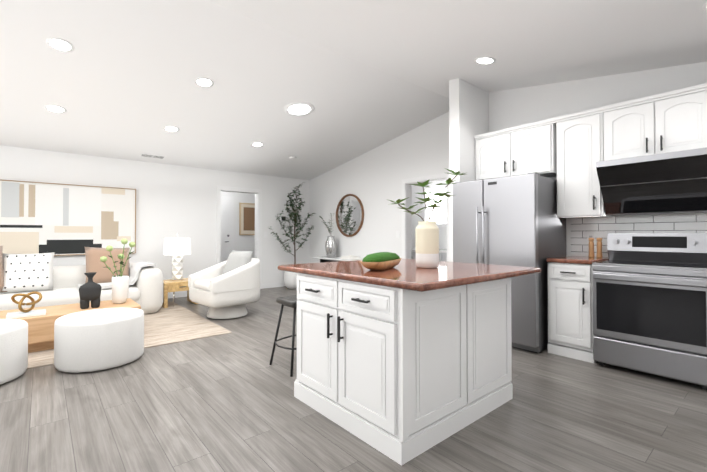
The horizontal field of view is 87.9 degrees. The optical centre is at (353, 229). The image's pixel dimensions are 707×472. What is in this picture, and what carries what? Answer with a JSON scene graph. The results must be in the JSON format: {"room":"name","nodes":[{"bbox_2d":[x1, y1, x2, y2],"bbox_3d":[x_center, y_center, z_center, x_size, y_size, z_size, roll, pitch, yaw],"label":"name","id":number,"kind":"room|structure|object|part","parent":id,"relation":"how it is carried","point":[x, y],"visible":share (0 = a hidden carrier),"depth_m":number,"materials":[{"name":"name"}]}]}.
{"room":"kitchen","nodes":[
{"label":"kitchen","id":0,"kind":"room"},
{"bbox_2d":[0,145,309,292],"bbox_3d":[-4.218,0.014,6.002,9.290,2.440,0.190,1,-1,-40],"label":"wall","id":1,"kind":"structure","parent":0,"point":[172,201],"depth_m":6.24,"materials":[{"name":"white paint"}]},
{"bbox_3d":[-4.671,-0.162,5.525,2.424,1.104,0.048,1,-1,-40],"label":"canvas art","id":2,"kind":"part","parent":1,"relation":"part of"},
{"bbox_2d":[168,291,186,298],"bbox_3d":[-5.147,1.174,5.131,6.425,0.100,0.013,1,-1,-40],"label":"baseboard","id":3,"kind":"structure","parent":1,"relation":"attached to","point":[177,294],"depth_m":6.76,"materials":[{"name":"white"}]},
{"bbox_2d":[216,186,261,288],"bbox_3d":[-2.377,0.189,7.587,0.960,2.125,0.158,1,-1,-40],"label":"door frame","id":4,"kind":"structure","parent":1,"relation":"attached to","point":[258,192],"depth_m":7.77,"materials":[{"name":"white"}]},
{"bbox_2d":[262,282,285,288],"bbox_3d":[-1.513,1.209,8.220,1.195,0.100,0.013,1,-1,-40],"label":"baseboard","id":5,"kind":"structure","parent":1,"relation":"attached to","point":[267,285],"depth_m":8.01,"materials":[{"name":"white wood"}]},
{"bbox_2d":[221,191,254,257],"bbox_3d":[-2.973,0.009,8.235,2.800,2.500,1.600,1,-1,-40],"label":"wall","id":6,"kind":"structure","parent":0,"point":[244,242],"depth_m":9.26,"materials":[{"name":"white paint"}]},
{"bbox_2d":[221,196,233,261],"bbox_3d":[-3.356,0.215,8.760,1.040,2.100,0.099,1,-1,-40],"label":"front door","id":7,"kind":"structure","parent":6,"relation":"in","point":[227,225],"depth_m":8.99,"materials":[{"name":"white"}]},
{"bbox_2d":[239,203,254,234],"bbox_3d":[-2.661,-0.278,9.400,0.540,0.820,0.033,1,-1,-40],"label":"picture frame","id":8,"kind":"object","parent":6,"relation":"attached to","point":[246,218],"visible":0.64,"depth_m":9.34,"materials":[{"name":"beige wood"}]},
{"bbox_2d":[0,286,706,471],"bbox_3d":[-1.178,1.256,4.411,12.000,0.080,10.750,1,-1,-40],"label":"floor","id":9,"kind":"structure","parent":0,"point":[229,402],"depth_m":2.29,"materials":[{"name":"grey wood"}]},
{"bbox_2d":[26,302,231,369],"bbox_3d":[-3.742,1.207,4.069,3.850,0.010,2.590,1,-1,-40],"label":"rug","id":10,"kind":"object","parent":9,"relation":"on","point":[176,323],"visible":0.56,"depth_m":4.40,"materials":[{"name":"beige carpet"}]},
{"bbox_2d":[0,319,27,384],"bbox_3d":[-3.015,0.976,2.885,0.680,0.424,0.680,1,-1,-40],"label":"ottoman","id":11,"kind":"object","parent":10,"relation":"on","point":[13,349],"visible":1,"depth_m":2.90,"materials":[{"name":"fabric"}]},
{"bbox_2d":[0,298,140,352],"bbox_3d":[-3.359,1.023,3.728,1.990,0.350,0.650,1,-1,-40],"label":"coffee table","id":12,"kind":"object","parent":10,"relation":"on","point":[40,333],"visible":0.35,"depth_m":3.64,"materials":[{"name":"brown wood"}]},
{"bbox_2d":[6,309,45,318],"bbox_3d":[-3.239,0.832,3.636,0.290,0.028,0.214,1,-1,-40],"label":"book","id":13,"kind":"object","parent":12,"relation":"on","point":[31,313],"visible":0.86,"depth_m":3.59,"materials":[{"name":"grey paper"}]},
{"bbox_2d":[11,291,41,312],"bbox_3d":[-3.239,0.717,3.637,0.234,0.198,0.097,1,-1,-40],"label":"knot","id":14,"kind":"object","parent":13,"relation":"on","point":[33,302],"visible":1,"depth_m":3.62,"materials":[{"name":"brown metal"}]},
{"bbox_2d":[79,272,101,308],"bbox_3d":[-2.869,0.657,3.998,0.204,0.385,0.117,1,-1,-40],"label":"vase","id":15,"kind":"object","parent":12,"relation":"on","point":[89,290],"visible":1,"depth_m":3.97,"materials":[{"name":"grey ceramic"}]},
{"bbox_2d":[100,239,135,303],"bbox_3d":[-2.748,0.476,4.282,0.362,0.754,0.216,1,-1,-40],"label":"vase","id":16,"kind":"object","parent":12,"relation":"on","point":[120,285],"visible":1,"depth_m":4.24,"materials":[{"name":"white ceramic"}]},
{"bbox_2d":[0,246,162,313],"bbox_3d":[-4.279,0.704,4.722,3.170,1.010,1.010,1,-1,-40],"label":"sofa","id":17,"kind":"object","parent":10,"relation":"on","point":[43,276],"visible":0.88,"depth_m":5.04,"materials":[{"name":"white fabric"}]},
{"bbox_2d":[78,262,155,288],"bbox_3d":[-3.371,0.638,5.238,0.883,0.325,0.500,1,-1,-40],"label":"throw blanket","id":18,"kind":"object","parent":17,"relation":"on","point":[103,276],"depth_m":5.22,"materials":[{"name":"white fabric"}]},
{"bbox_2d":[54,308,143,372],"bbox_3d":[-2.316,0.981,3.375,0.680,0.424,0.680,1,-1,-40],"label":"ottoman","id":19,"kind":"object","parent":10,"relation":"on","point":[95,340],"visible":1,"depth_m":3.12,"materials":[{"name":"fabric"}]},
{"bbox_2d":[162,278,197,307],"bbox_3d":[-2.912,1.029,6.082,0.520,0.390,0.483,1,-1,-40],"label":"side table","id":20,"kind":"object","parent":10,"relation":"on","point":[169,285],"visible":0.6,"depth_m":5.85,"materials":[{"name":"brown wood"}]},
{"bbox_2d":[164,233,190,280],"bbox_3d":[-2.920,0.444,6.083,0.410,0.779,0.410,1,-1,-40],"label":"table lamp","id":21,"kind":"object","parent":20,"relation":"on","point":[177,248],"visible":1,"depth_m":5.99,"materials":[{"name":"white ceramic"}]},
{"bbox_2d":[188,250,259,318],"bbox_3d":[-1.808,0.758,5.266,0.823,0.914,0.822,-1,-1,45],"label":"swivel chair","id":22,"kind":"object","parent":10,"relation":"on","point":[229,288],"visible":1,"depth_m":5.04,"materials":[{"name":"white fabric"}]},
{"bbox_2d":[223,250,252,273],"bbox_3d":[-1.696,0.516,5.340,0.504,0.462,0.160,0,-23,37],"label":"pillow","id":23,"kind":"object","parent":22,"relation":"on","point":[236,259],"depth_m":5.27,"materials":[{"name":"white fabric"}]},
{"bbox_2d":[269,295,296,376],"bbox_3d":[-0.450,0.903,3.295,0.513,0.604,0.413,1,-1,-40],"label":"counter stool","id":24,"kind":"object","parent":9,"relation":"on","point":[290,301],"visible":0.42,"depth_m":3.15,"materials":[{"name":"black metal"}]},
{"bbox_2d":[268,184,314,288],"bbox_3d":[-1.286,0.114,7.881,0.999,2.282,0.687,1,-1,-40],"label":"plant","id":25,"kind":"object","parent":9,"relation":"on","point":[290,279],"visible":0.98,"depth_m":7.83,"materials":[{"name":"green plant"}]},
{"bbox_2d":[312,256,362,262],"bbox_3d":[-0.200,0.909,7.347,0.370,0.680,1.750,1,-1,-40],"label":"console table","id":26,"kind":"object","parent":9,"relation":"on","point":[328,259],"visible":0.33,"depth_m":7.57,"materials":[{"name":"white wood"}]},
{"bbox_2d":[319,213,336,257],"bbox_3d":[-0.543,0.111,7.661,0.384,0.921,0.327,1,-1,-40],"label":"vase","id":27,"kind":"object","parent":26,"relation":"on","point":[330,246],"visible":1,"depth_m":7.61,"materials":[{"name":"grey metal"}]},
{"bbox_2d":[340,255,360,259],"bbox_3d":[-0.060,0.529,7.188,0.250,0.074,0.320,1,-1,-40],"label":"books","id":28,"kind":"object","parent":26,"relation":"on","point":[350,257],"visible":1,"depth_m":7.10,"materials":[{"name":"white paper"}]},
{"bbox_2d":[286,270,512,465],"bbox_3d":[0.336,0.750,2.605,1.207,0.889,1.041,1,-1,-40],"label":"kitchen island","id":29,"kind":"object","parent":9,"relation":"on","point":[402,362],"depth_m":2.13,"materials":[{"name":"white wood"}]},
{"bbox_2d":[278,258,540,293],"bbox_3d":[0.369,0.286,2.690,1.315,0.040,1.405,1,-1,-40],"label":"island countertop","id":30,"kind":"structure","parent":29,"relation":"on","point":[448,275],"depth_m":2.25,"materials":[{"name":"brown stone"}]},
{"bbox_2d":[360,252,401,269],"bbox_3d":[0.195,0.208,2.499,0.160,0.110,0.500,0,-1,27],"label":"moss bowl","id":31,"kind":"object","parent":30,"relation":"on","point":[381,260],"visible":1,"depth_m":2.35,"materials":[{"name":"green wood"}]},
{"bbox_2d":[388,169,465,267],"bbox_3d":[0.522,-0.085,2.597,0.580,0.698,0.193,0,-1,0],"label":"vase","id":32,"kind":"object","parent":30,"relation":"on","point":[427,243],"visible":1,"depth_m":2.54,"materials":[{"name":"white ceramic"}]},
{"bbox_2d":[411,249,446,260],"bbox_3d":[1.678,0.837,7.139,0.616,0.820,1.500,1,-1,-40],"label":"vanity","id":33,"kind":"object","parent":9,"relation":"on","point":[442,254],"depth_m":6.82,"materials":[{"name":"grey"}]},
{"bbox_2d":[439,249,446,252],"bbox_3d":[1.692,0.407,7.157,0.578,0.040,1.520,1,-1,-40],"label":"countertop","id":34,"kind":"structure","parent":33,"relation":"on","point":[440,250],"depth_m":6.85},
{"bbox_2d":[453,172,565,353],"bbox_3d":[1.723,0.330,4.108,0.866,1.765,0.930,1,-1,-40],"label":"refrigerator","id":35,"kind":"object","parent":9,"relation":"on","point":[511,221],"visible":0.67,"depth_m":3.71,"materials":[{"name":"silver metal"}]},
{"bbox_2d":[548,260,606,362],"bbox_3d":[2.279,0.763,3.668,0.638,0.889,0.400,1,-1,-40],"label":"base cabinet","id":36,"kind":"object","parent":9,"relation":"on","point":[570,307],"depth_m":3.45,"materials":[{"name":"white wood"}]},
{"bbox_2d":[546,256,608,263],"bbox_3d":[2.273,0.297,3.668,0.653,0.040,0.404,1,-1,-40],"label":"countertop","id":37,"kind":"structure","parent":36,"relation":"on","point":[566,259],"depth_m":3.53,"materials":[{"name":"brown stone"}]},
{"bbox_2d":[588,238,593,257],"bbox_3d":[2.407,0.177,3.711,0.052,0.200,0.051,1,-1,-40],"label":"pepper mill","id":38,"kind":"object","parent":37,"relation":"on","point":[591,244],"depth_m":3.69,"materials":[{"name":"brown wood"}]},
{"bbox_2d":[594,238,602,257],"bbox_3d":[2.452,0.176,3.657,0.052,0.200,0.051,1,-1,-40],"label":"pepper mill","id":39,"kind":"object","parent":37,"relation":"on","point":[599,248],"depth_m":3.64,"materials":[{"name":"brown wood"}]},
{"bbox_2d":[592,233,706,389],"bbox_3d":[2.606,0.614,3.166,0.735,1.175,0.770,1,-1,-40],"label":"range oven","id":40,"kind":"object","parent":9,"relation":"on","point":[650,303],"visible":1,"depth_m":3.00,"materials":[{"name":"silver metal"}]},
{"bbox_2d":[0,0,706,179],"bbox_3d":[-1.501,-1.631,2.824,9.290,0.824,8.580,1,-1,-40],"label":"ceiling","id":41,"kind":"structure","parent":0,"point":[360,76],"depth_m":3.83,"materials":[{"name":"white paint"}]},
{"bbox_2d":[45,105,66,112],"bbox_3d":[-3.621,-1.472,4.459,0.210,0.038,0.208,1,-1,-40],"label":"recessed light","id":42,"kind":"object","parent":41,"relation":"in","point":[56,108],"visible":1,"depth_m":4.46,"materials":[{"name":"white plastic"}]},
{"bbox_2d":[46,37,74,51],"bbox_3d":[-2.714,-1.714,3.395,0.210,0.038,0.208,1,-1,-40],"label":"recessed light","id":43,"kind":"object","parent":41,"relation":"in","point":[59,44],"visible":1,"depth_m":3.39,"materials":[{"name":"white plastic"}]},
{"bbox_2d":[139,153,165,158],"bbox_3d":[-3.406,-1.253,6.227,0.380,0.030,0.149,1,-1,-40],"label":"ceiling vent","id":44,"kind":"object","parent":41,"relation":"in","point":[151,156],"visible":1,"depth_m":6.21,"materials":[{"name":"white metal"}]},
{"bbox_2d":[163,126,179,131],"bbox_3d":[-2.630,-1.463,5.301,0.210,0.038,0.208,1,-1,-40],"label":"recessed light","id":45,"kind":"object","parent":41,"relation":"in","point":[171,128],"visible":1,"depth_m":5.30,"materials":[{"name":"white plastic"}]},
{"bbox_2d":[194,77,213,86],"bbox_3d":[-1.724,-1.704,4.237,0.210,0.038,0.208,1,-1,-40],"label":"recessed light","id":46,"kind":"object","parent":41,"relation":"in","point":[203,82],"visible":1,"depth_m":4.23,"materials":[{"name":"white plastic"}]},
{"bbox_2d":[251,142,263,146],"bbox_3d":[-1.621,-1.448,6.198,0.210,0.038,0.208,1,-1,-40],"label":"recessed light","id":47,"kind":"object","parent":41,"relation":"in","point":[257,144],"visible":1,"depth_m":6.19,"materials":[{"name":"white plastic"}]},
{"bbox_2d":[284,102,314,116],"bbox_3d":[-0.758,-1.685,5.123,0.430,0.076,0.425,1,-1,-40],"label":"ceiling light","id":48,"kind":"object","parent":41,"relation":"attached to","point":[297,109],"visible":0.98,"depth_m":5.09,"materials":[{"name":"white plastic"}]},
{"bbox_2d":[474,57,495,63],"bbox_3d":[1.335,-1.722,3.727,0.210,0.038,0.208,1,-1,-40],"label":"recessed light","id":49,"kind":"object","parent":41,"relation":"in","point":[484,60],"visible":1,"depth_m":3.72,"materials":[{"name":"white plastic"}]},
{"bbox_2d":[702,2,706,10],"bbox_3d":[2.380,-1.455,2.355,0.210,0.038,0.208,1,-1,-40],"label":"recessed light","id":50,"kind":"object","parent":41,"relation":"in","point":[704,7],"visible":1,"depth_m":2.41,"materials":[{"name":"white"}]},
{"bbox_2d":[310,112,448,262],"bbox_3d":[0.504,-0.316,6.926,0.183,3.120,4.625,1,-1,-40],"label":"wall","id":51,"kind":"structure","parent":0,"point":[371,180],"depth_m":7.00,"materials":[{"name":"white paint"}]},
{"bbox_2d":[264,231,399,237],"bbox_3d":[-0.558,0.087,7.183,1.179,0.120,2.849,1,-1,-40],"label":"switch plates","id":52,"kind":"object","parent":51,"relation":"attached to","point":[397,234],"visible":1,"depth_m":6.53,"materials":[{"name":"white plastic"}]},
{"bbox_3d":[-0.090,-0.299,7.513,0.040,0.880,0.880,1,-1,-40],"label":"round mirror","id":53,"kind":"part","parent":51,"relation":"part of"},
{"bbox_2d":[411,180,446,248],"bbox_3d":[1.440,-0.005,7.012,1.360,2.500,3.800,1,-1,-40],"label":"wall","id":54,"kind":"structure","parent":0,"point":[415,218],"depth_m":7.95,"materials":[{"name":"white paint"}]},
{"bbox_2d":[402,172,449,261],"bbox_3d":[1.231,0.172,6.085,0.158,2.125,1.010,1,-1,-40],"label":"door frame","id":55,"kind":"structure","parent":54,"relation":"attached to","point":[406,223],"depth_m":6.37,"materials":[{"name":"white"}]},
{"bbox_2d":[423,185,446,226],"bbox_3d":[1.727,-0.489,7.551,0.029,0.860,0.740,1,-1,-40],"label":"room window","id":56,"kind":"structure","parent":54,"relation":"in","point":[439,215],"depth_m":7.55,"materials":[{"name":"white"}]},
{"bbox_2d":[449,78,488,261],"bbox_3d":[1.610,-0.302,4.739,1.050,3.042,0.140,1,-1,-40],"label":"wall","id":57,"kind":"structure","parent":0,"point":[468,112],"depth_m":4.45,"materials":[{"name":"white paint"}]},
{"bbox_2d":[489,62,706,255],"bbox_3d":[3.200,-0.313,3.771,0.880,3.042,3.675,1,-1,-40],"label":"wall","id":58,"kind":"structure","parent":0,"point":[509,108],"depth_m":3.97,"materials":[{"name":"white paint"}]},
{"bbox_2d":[474,118,553,179],"bbox_3d":[1.931,-0.888,4.320,0.348,0.564,0.910,1,-1,-40],"label":"upper cabinet","id":59,"kind":"object","parent":58,"relation":"attached to","point":[526,148],"depth_m":4.15,"materials":[{"name":"white wood"}]},
{"bbox_2d":[554,107,613,217],"bbox_3d":[2.382,-0.654,3.786,0.348,1.044,0.416,1,-1,-40],"label":"upper cabinet","id":60,"kind":"object","parent":58,"relation":"attached to","point":[569,151],"depth_m":3.67,"materials":[{"name":"white wood"}]},
{"bbox_2d":[571,214,706,256],"bbox_3d":[3.107,0.067,3.188,0.008,0.407,2.215,1,-1,-40],"label":"tile backsplash","id":61,"kind":"structure","parent":58,"relation":"attached to","point":[581,228],"depth_m":3.66,"materials":[{"name":"white tile"}]},
{"bbox_2d":[587,233,594,243],"bbox_3d":[2.510,0.092,3.878,0.007,0.115,0.070,1,-1,-40],"label":"electrical outlet plate","id":62,"kind":"object","parent":61,"relation":"attached to","point":[590,235],"visible":0.55,"depth_m":3.88,"materials":[{"name":"white plastic"}]},
{"bbox_2d":[596,147,706,215],"bbox_3d":[2.683,-0.386,3.245,0.579,0.475,0.763,1,-1,-40],"label":"range hood","id":63,"kind":"object","parent":58,"relation":"attached to","point":[668,183],"visible":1,"depth_m":3.12,"materials":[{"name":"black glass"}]},
{"bbox_2d":[602,83,706,160],"bbox_3d":[2.774,-0.904,3.329,0.348,0.554,0.780,1,-1,-40],"label":"upper cabinet","id":64,"kind":"object","parent":58,"relation":"attached to","point":[676,120],"depth_m":3.21,"materials":[{"name":"white wood"}]}
]}

